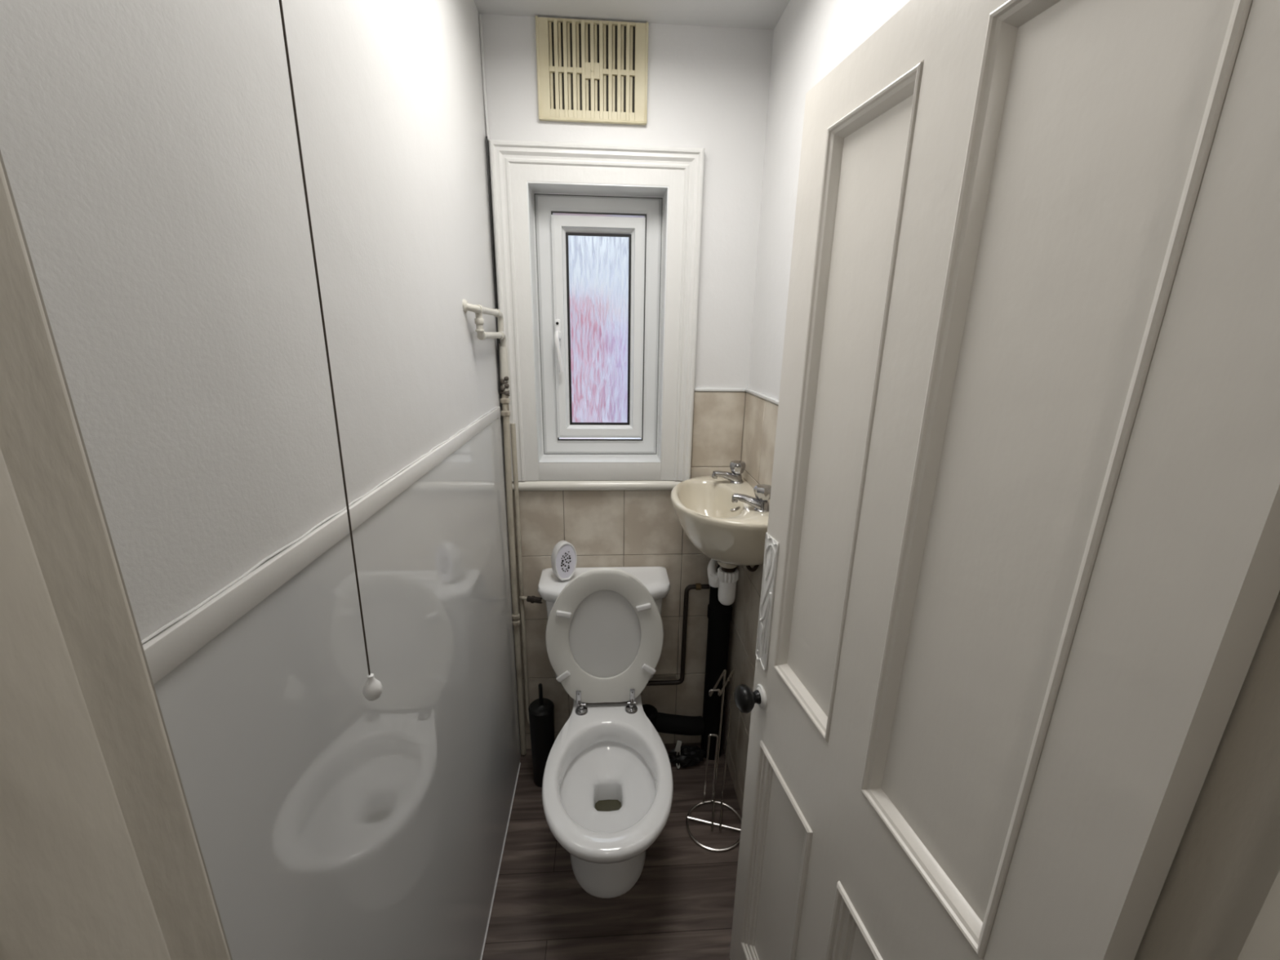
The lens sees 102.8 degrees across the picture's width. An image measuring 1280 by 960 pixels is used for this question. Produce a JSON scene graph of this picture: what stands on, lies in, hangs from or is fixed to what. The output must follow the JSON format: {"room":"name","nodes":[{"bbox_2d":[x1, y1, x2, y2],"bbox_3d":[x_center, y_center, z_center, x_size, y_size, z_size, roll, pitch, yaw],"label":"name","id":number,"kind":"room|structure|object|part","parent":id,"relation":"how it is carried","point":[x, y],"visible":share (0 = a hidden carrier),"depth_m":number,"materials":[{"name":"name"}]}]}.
{"room":"bathroom","nodes":[
{"label":"bathroom","id":0,"kind":"room"},
{"bbox_2d":[0,0,520,959],"bbox_3d":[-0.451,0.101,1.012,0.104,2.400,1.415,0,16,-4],"label":"wall","id":1,"kind":"structure","parent":0,"point":[149,148],"depth_m":0.56,"materials":[{"name":"white paint"}]},
{"bbox_2d":[0,448,171,959],"bbox_3d":[-0.271,0.526,0.330,0.012,1.960,0.059,0,16,-4],"label":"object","id":2,"kind":"structure","parent":1,"relation":"attached to","point":[73,885],"depth_m":0.22,"materials":[{"name":"beige paint"}]},
{"bbox_2d":[0,160,231,959],"bbox_3d":[-0.288,0.515,0.346,0.020,1.972,0.110,0,16,-4],"label":"trim","id":3,"kind":"structure","parent":1,"relation":"attached to","point":[41,446],"depth_m":0.25,"materials":[{"name":"beige paint"}]},
{"bbox_2d":[141,406,500,684],"bbox_3d":[-0.394,-0.029,0.942,0.008,0.030,1.344,0,16,-4],"label":"trim","id":4,"kind":"structure","parent":1,"relation":"attached to","point":[173,646],"depth_m":0.50,"materials":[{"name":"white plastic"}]},
{"bbox_2d":[462,299,506,346],"bbox_3d":[-0.412,-0.408,1.391,0.041,0.136,0.363,0,16,-4],"label":"pipe","id":5,"kind":"object","parent":1,"relation":"attached to","point":[478,309],"visible":1,"depth_m":1.28,"materials":[{"name":"white plastic"}]},
{"bbox_2d":[485,136,500,392],"bbox_3d":[-0.431,-0.616,1.515,0.012,0.705,0.045,0,16,-4],"label":"cable","id":6,"kind":"object","parent":1,"relation":"attached to","point":[486,140],"visible":0.8,"depth_m":1.50,"materials":[{"name":"black plastic"}]},
{"bbox_2d":[480,762,520,959],"bbox_3d":[-0.414,1.261,1.311,0.005,0.005,1.330,0,16,-4],"label":"trim","id":7,"kind":"structure","parent":1,"relation":"attached to","point":[520,762],"depth_m":1.55,"materials":[{"name":"white plastic"}]},
{"bbox_2d":[1237,870,1279,959],"bbox_3d":[0.412,0.524,0.375,0.012,1.960,0.059,0,16,-4],"label":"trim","id":8,"kind":"structure","parent":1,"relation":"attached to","point":[1263,941],"depth_m":0.33,"materials":[{"name":"beige paint"}]},
{"bbox_2d":[481,742,742,959],"bbox_3d":[0.073,1.275,1.483,1.203,0.100,1.820,0,16,-4],"label":"floor","id":9,"kind":"structure","parent":0,"point":[680,906],"depth_m":1.50,"materials":[{"name":"brown wood"}]},
{"bbox_2d":[498,343,526,755],"bbox_3d":[-0.436,0.322,1.775,0.034,1.538,0.037,-10,19,-34],"label":"riser pipe","id":10,"kind":"object","parent":9,"relation":"on","point":[503,352],"visible":1,"depth_m":1.73,"materials":[{"name":"grey metal"}]},
{"bbox_2d":[528,683,554,786],"bbox_3d":[-0.349,0.904,1.828,0.089,0.410,0.089,0,16,-4],"label":"toilet brush","id":11,"kind":"object","parent":9,"relation":"on","point":[541,710],"visible":0.91,"depth_m":1.79,"materials":[{"name":"black plastic"}]},
{"bbox_3d":[-0.346,0.750,1.784,0.014,0.089,0.014,0,16,-4],"label":"handle","id":12,"kind":"part","parent":11,"relation":"part of","materials":[{"name":"black plastic"}]},
{"bbox_2d":[537,566,673,897],"bbox_3d":[-0.107,0.736,1.553,0.442,0.893,0.751,0,16,-4],"label":"toilet","id":13,"kind":"object","parent":9,"relation":"on","point":[607,784],"visible":0.99,"depth_m":1.59,"materials":[{"name":"white ceramic"}]},
{"bbox_2d":[519,595,546,603],"bbox_3d":[-0.371,0.421,1.798,0.112,0.027,0.027,4,16,12],"label":"pipe","id":14,"kind":"object","parent":13,"relation":"attached to","point":[531,599],"visible":0.95,"depth_m":1.79,"materials":[{"name":"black metal"}]},
{"bbox_2d":[551,540,577,580],"bbox_3d":[-0.255,0.269,1.711,0.080,0.132,0.059,-8,18,-29],"label":"air freshener","id":15,"kind":"object","parent":13,"relation":"on","point":[563,557],"visible":1,"depth_m":1.70,"materials":[{"name":"white plastic"}]},
{"bbox_2d":[555,544,575,577],"bbox_3d":[-0.246,0.271,1.697,0.070,0.113,0.018,-8,18,-30],"label":"grille","id":16,"kind":"object","parent":15,"relation":"attached to","point":[565,553],"depth_m":1.69,"materials":[{"name":"white plastic"}]},
{"bbox_3d":[-0.119,0.359,1.725,0.442,0.048,0.214,0,16,-4],"label":"cistern lid","id":17,"kind":"part","parent":13,"relation":"part of","materials":[{"name":"white ceramic"}]},
{"bbox_3d":[-0.111,0.500,1.620,0.373,0.476,0.026,0,16,-4],"label":"seat","id":18,"kind":"part","parent":13,"relation":"part of","materials":[{"name":"white plastic"}]},
{"bbox_3d":[-0.112,0.496,1.634,0.366,0.466,0.022,0,16,-4],"label":"lid","id":19,"kind":"part","parent":13,"relation":"part of","materials":[{"name":"white plastic"}]},
{"bbox_3d":[-0.110,0.733,1.679,0.168,0.004,0.004,0,16,-4],"label":"hinge rod","id":20,"kind":"part","parent":13,"relation":"part of","materials":[{"name":"silver metal"}]},
{"bbox_2d":[674,740,681,768],"bbox_3d":[0.146,1.033,1.928,0.023,0.109,0.030,10,18,30],"label":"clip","id":21,"kind":"object","parent":9,"relation":"on","point":[677,748],"visible":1,"depth_m":1.92,"materials":[{"name":"grey"}]},
{"bbox_2d":[668,745,706,768],"bbox_3d":[0.180,1.050,1.951,0.148,0.077,0.075,0,16,-4],"label":"bag","id":22,"kind":"object","parent":9,"relation":"on","point":[690,756],"visible":0.93,"depth_m":1.93,"materials":[{"name":"black plastic"}]},
{"bbox_2d":[685,669,742,852],"bbox_3d":[0.255,0.891,1.638,0.195,0.559,0.185,0,16,-4],"label":"stand","id":23,"kind":"object","parent":9,"relation":"on","point":[713,801],"visible":0.95,"depth_m":1.72,"materials":[{"name":"silver metal"}]},
{"bbox_2d":[700,564,732,759],"bbox_3d":[0.286,0.633,1.893,0.088,0.915,0.088,0,16,-4],"label":"pipe","id":24,"kind":"object","parent":9,"relation":"on","point":[719,615],"visible":0.73,"depth_m":1.87,"materials":[{"name":"black plastic"}]},
{"bbox_2d":[642,704,704,735],"bbox_3d":[0.086,0.920,1.939,0.316,0.136,0.079,-2,16,-12],"label":"connector","id":25,"kind":"object","parent":24,"relation":"attached to","point":[663,722],"visible":0.56,"depth_m":1.93,"materials":[{"name":"black plastic"}]},
{"bbox_2d":[481,13,773,749],"bbox_3d":[-0.055,-0.123,1.823,1.003,2.400,0.227,0,16,-4],"label":"wall","id":26,"kind":"structure","parent":0,"point":[708,86],"depth_m":1.60,"materials":[{"name":"white paint"}]},
{"bbox_2d":[478,13,489,139],"bbox_3d":[-0.427,-1.099,1.403,0.012,0.295,0.008,0,16,-4],"label":"cable","id":27,"kind":"object","parent":26,"relation":"attached to","point":[479,15],"visible":0.97,"depth_m":1.40,"materials":[{"name":"white paint"}]},
{"bbox_2d":[510,423,529,727],"bbox_3d":[-0.413,0.390,1.805,0.034,1.187,0.018,9,18,27],"label":"pipe","id":28,"kind":"object","parent":26,"relation":"attached to","point":[513,427],"visible":0.9,"depth_m":1.77,"materials":[{"name":"beige metal"}]},
{"bbox_2d":[535,15,648,124],"bbox_3d":[-0.131,-1.127,1.413,0.304,0.240,0.013,0,16,-4],"label":"air vent","id":29,"kind":"object","parent":26,"relation":"in","point":[588,70],"visible":1,"depth_m":1.41,"materials":[{"name":"beige plastic"}]},
{"bbox_2d":[548,22,632,112],"bbox_3d":[-0.134,-1.136,1.414,0.228,0.210,0.002,0,16,-4],"label":"vent grille","id":30,"kind":"object","parent":29,"relation":"attached to","point":[590,64],"depth_m":1.41,"materials":[{"name":"beige plastic"}]},
{"bbox_2d":[488,139,704,481],"bbox_3d":[-0.127,-0.477,1.589,0.613,0.994,0.032,0,16,-4],"label":"trim","id":31,"kind":"structure","parent":26,"relation":"attached to","point":[513,163],"depth_m":1.54,"materials":[{"name":"white paint"}]},
{"bbox_2d":[526,181,668,462],"bbox_3d":[-0.133,-0.481,1.679,0.411,0.833,0.177,0,16,-4],"label":"window","id":32,"kind":"structure","parent":26,"relation":"in","point":[598,251],"depth_m":1.68,"materials":[{"name":"white plastic"}]},
{"bbox_3d":[-0.264,-0.436,1.661,0.026,0.166,0.040,0,16,-4],"label":"handle","id":33,"kind":"part","parent":32,"relation":"part of","materials":[{"name":"white plastic"}]},
{"bbox_3d":[-0.135,-0.486,1.692,0.294,0.701,0.030,0,16,-4],"label":"sash","id":34,"kind":"part","parent":32,"relation":"part of","materials":[{"name":"white plastic"}]},
{"bbox_3d":[-0.136,-0.490,1.706,0.198,0.605,0.004,0,16,-4],"label":"glass pane","id":35,"kind":"part","parent":32,"relation":"part of","materials":[{"name":"glass"}]},
{"bbox_2d":[511,480,683,490],"bbox_3d":[-0.129,0.020,1.728,0.606,0.036,0.022,0,16,-4],"label":"trim","id":36,"kind":"structure","parent":26,"relation":"attached to","point":[569,485],"depth_m":1.72,"materials":[{"name":"white"}]},
{"bbox_2d":[651,674,675,679],"bbox_3d":[0.086,0.753,1.957,0.105,0.014,0.010,0,16,-4],"label":"strip","id":37,"kind":"object","parent":26,"relation":"attached to","point":[655,676],"visible":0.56,"depth_m":1.95,"materials":[{"name":"beige tile"}]},
{"bbox_2d":[646,583,709,685],"bbox_3d":[0.127,0.579,1.901,0.242,0.425,0.025,0,16,-4],"label":"supply pipe","id":38,"kind":"object","parent":26,"relation":"attached to","point":[697,586],"visible":0.97,"depth_m":1.90,"materials":[{"name":"brown metal"}]},
{"bbox_2d":[693,387,745,391],"bbox_3d":[0.262,-0.296,1.678,0.169,0.010,0.011,0,16,-4],"label":"trim","id":39,"kind":"structure","parent":26,"relation":"attached to","point":[715,389],"depth_m":1.67,"materials":[{"name":"white plastic"}]},
{"bbox_2d":[473,0,790,30],"bbox_3d":[0.040,-0.934,0.106,2.700,0.100,3.250,0,16,-4],"label":"ceiling","id":40,"kind":"structure","parent":0,"point":[742,14],"depth_m":1.34,"materials":[{"name":"white paint"}]},
{"bbox_2d":[279,0,382,701],"bbox_3d":[-0.294,-0.334,0.453,0.067,1.252,0.066,0,16,-4],"label":"pull cord","id":41,"kind":"object","parent":40,"relation":"hanging from","point":[372,688],"visible":1,"depth_m":0.52,"materials":[{"name":"black fabric"}]},
{"bbox_2d":[721,0,910,813],"bbox_3d":[0.445,0.098,1.071,0.107,2.400,1.415,0,16,-4],"label":"wall","id":42,"kind":"structure","parent":0,"point":[811,37],"depth_m":1.41,"materials":[{"name":"white paint"}]},
{"bbox_2d":[671,475,769,571],"bbox_3d":[0.225,0.157,1.552,0.269,0.227,0.480,0,16,-4],"label":"basin","id":43,"kind":"object","parent":42,"relation":"attached to","point":[703,505],"visible":0.91,"depth_m":1.42,"materials":[{"name":"beige ceramic"}]},
{"bbox_2d":[706,558,738,605],"bbox_3d":[0.258,0.309,1.665,0.090,0.134,0.201,0,16,-4],"label":"trap","id":44,"kind":"object","parent":43,"relation":"attached to","point":[726,579],"visible":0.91,"depth_m":1.59,"materials":[{"name":"white plastic"}]},
{"bbox_2d":[706,558,719,587],"bbox_3d":[0.246,0.289,1.672,0.050,0.051,0.180,4,16,9],"label":"outlet","id":45,"kind":"object","parent":44,"relation":"attached to","point":[713,575],"depth_m":1.61,"materials":[{"name":"white plastic"}]},
{"bbox_2d":[717,580,736,605],"bbox_3d":[0.273,0.350,1.608,0.055,0.087,0.055,0,16,-4],"label":"bottle","id":46,"kind":"object","parent":44,"relation":"on","point":[726,588],"depth_m":1.58,"materials":[{"name":"white plastic"}]},
{"bbox_2d":[720,565,737,573],"bbox_3d":[0.275,0.270,1.585,0.054,0.016,0.054,0,16,-4],"label":"washer","id":47,"kind":"object","parent":44,"relation":"in","point":[722,570],"depth_m":1.57,"materials":[{"name":"black rubber"}]},
{"bbox_2d":[711,460,745,484],"bbox_3d":[0.287,-0.025,1.658,0.111,0.072,0.054,0,16,-4],"label":"tap","id":48,"kind":"object","parent":43,"relation":"on","point":[737,468],"visible":1,"depth_m":1.64,"materials":[{"name":"silver metal"}]},
{"bbox_3d":[0.285,-0.011,1.662,0.106,0.043,0.045,0,16,-4],"label":"spout","id":49,"kind":"part","parent":48,"relation":"part of","materials":[{"name":"silver metal"}]},
{"bbox_3d":[0.316,-0.039,1.656,0.050,0.043,0.050,-10,19,-33],"label":"knob","id":50,"kind":"part","parent":48,"relation":"part of","materials":[{"name":"silver metal"}]},
{"bbox_2d":[730,506,740,511],"bbox_3d":[0.267,0.081,1.414,0.035,0.013,0.015,-12,20,-38],"label":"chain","id":51,"kind":"object","parent":43,"relation":"on","point":[736,508],"visible":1,"depth_m":1.41,"materials":[{"name":"silver metal"}]},
{"bbox_2d":[731,484,771,512],"bbox_3d":[0.311,0.046,1.407,0.110,0.072,0.054,8,17,22],"label":"tap","id":52,"kind":"object","parent":43,"relation":"on","point":[762,491],"visible":0.94,"depth_m":1.39,"materials":[{"name":"silver metal"}]},
{"bbox_3d":[0.307,0.060,1.410,0.106,0.043,0.044,6,17,19],"label":"spout","id":53,"kind":"part","parent":52,"relation":"part of","materials":[{"name":"silver metal"}]},
{"bbox_3d":[0.337,0.036,1.393,0.052,0.043,0.052,0,16,-4],"label":"knob","id":54,"kind":"part","parent":52,"relation":"part of","materials":[{"name":"silver metal"}]},
{"bbox_2d":[745,388,778,404],"bbox_3d":[0.396,-0.105,1.011,0.011,0.010,1.412,0,16,-4],"label":"trim","id":55,"kind":"structure","parent":42,"relation":"attached to","point":[752,392],"depth_m":1.49,"materials":[{"name":"white plastic"}]},
{"bbox_2d":[729,0,1279,959],"bbox_3d":[0.304,0.412,0.759,0.094,1.946,0.675,-2,16,-11],"label":"door","id":56,"kind":"structure","parent":42,"relation":"in","point":[1020,583],"depth_m":0.49,"materials":[{"name":"white paint"}]},
{"bbox_3d":[0.227,0.456,1.069,0.055,0.057,0.057,-2,16,-11],"label":"knob","id":57,"kind":"part","parent":56,"relation":"part of","materials":[{"name":"black metal"}]},
{"bbox_3d":[0.256,0.247,1.029,0.002,0.280,0.050,-2,16,-11],"label":"finger plate","id":58,"kind":"part","parent":56,"relation":"part of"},
{"bbox_3d":[0.277,0.866,1.065,0.020,0.595,0.213,-2,16,-11],"label":"moulding","id":59,"kind":"part","parent":56,"relation":"part of","materials":[{"name":"white paint"}]},
{"bbox_3d":[0.292,0.865,1.068,0.012,0.608,0.226,-2,16,-11],"label":"panel","id":60,"kind":"part","parent":56,"relation":"part of","materials":[{"name":"white paint"}]},
{"bbox_3d":[0.297,-0.050,0.791,0.020,0.927,0.199,-2,16,-11],"label":"moulding","id":61,"kind":"part","parent":56,"relation":"part of","materials":[{"name":"white paint"}]},
{"bbox_3d":[0.311,-0.050,0.793,0.009,0.943,0.215,-2,16,-11],"label":"panel","id":62,"kind":"part","parent":56,"relation":"part of","materials":[{"name":"white paint"}]},
{"bbox_3d":[0.335,0.949,0.775,0.020,0.595,0.236,-2,16,-11],"label":"moulding","id":63,"kind":"part","parent":56,"relation":"part of","materials":[{"name":"white paint"}]},
{"bbox_3d":[0.350,0.948,0.778,0.012,0.608,0.249,-2,16,-11],"label":"panel","id":64,"kind":"part","parent":56,"relation":"part of","materials":[{"name":"white paint"}]},
{"bbox_3d":[0.367,0.029,0.515,0.009,0.943,0.231,-2,16,-11],"label":"panel","id":65,"kind":"part","parent":56,"relation":"part of","materials":[{"name":"white paint"}]},
{"bbox_2d":[1133,591,1279,959],"bbox_3d":[0.426,0.510,0.401,0.020,1.972,0.125,0,16,-4],"label":"trim","id":66,"kind":"structure","parent":42,"relation":"attached to","point":[1225,865],"depth_m":0.36,"materials":[{"name":"beige paint"}]}
]}

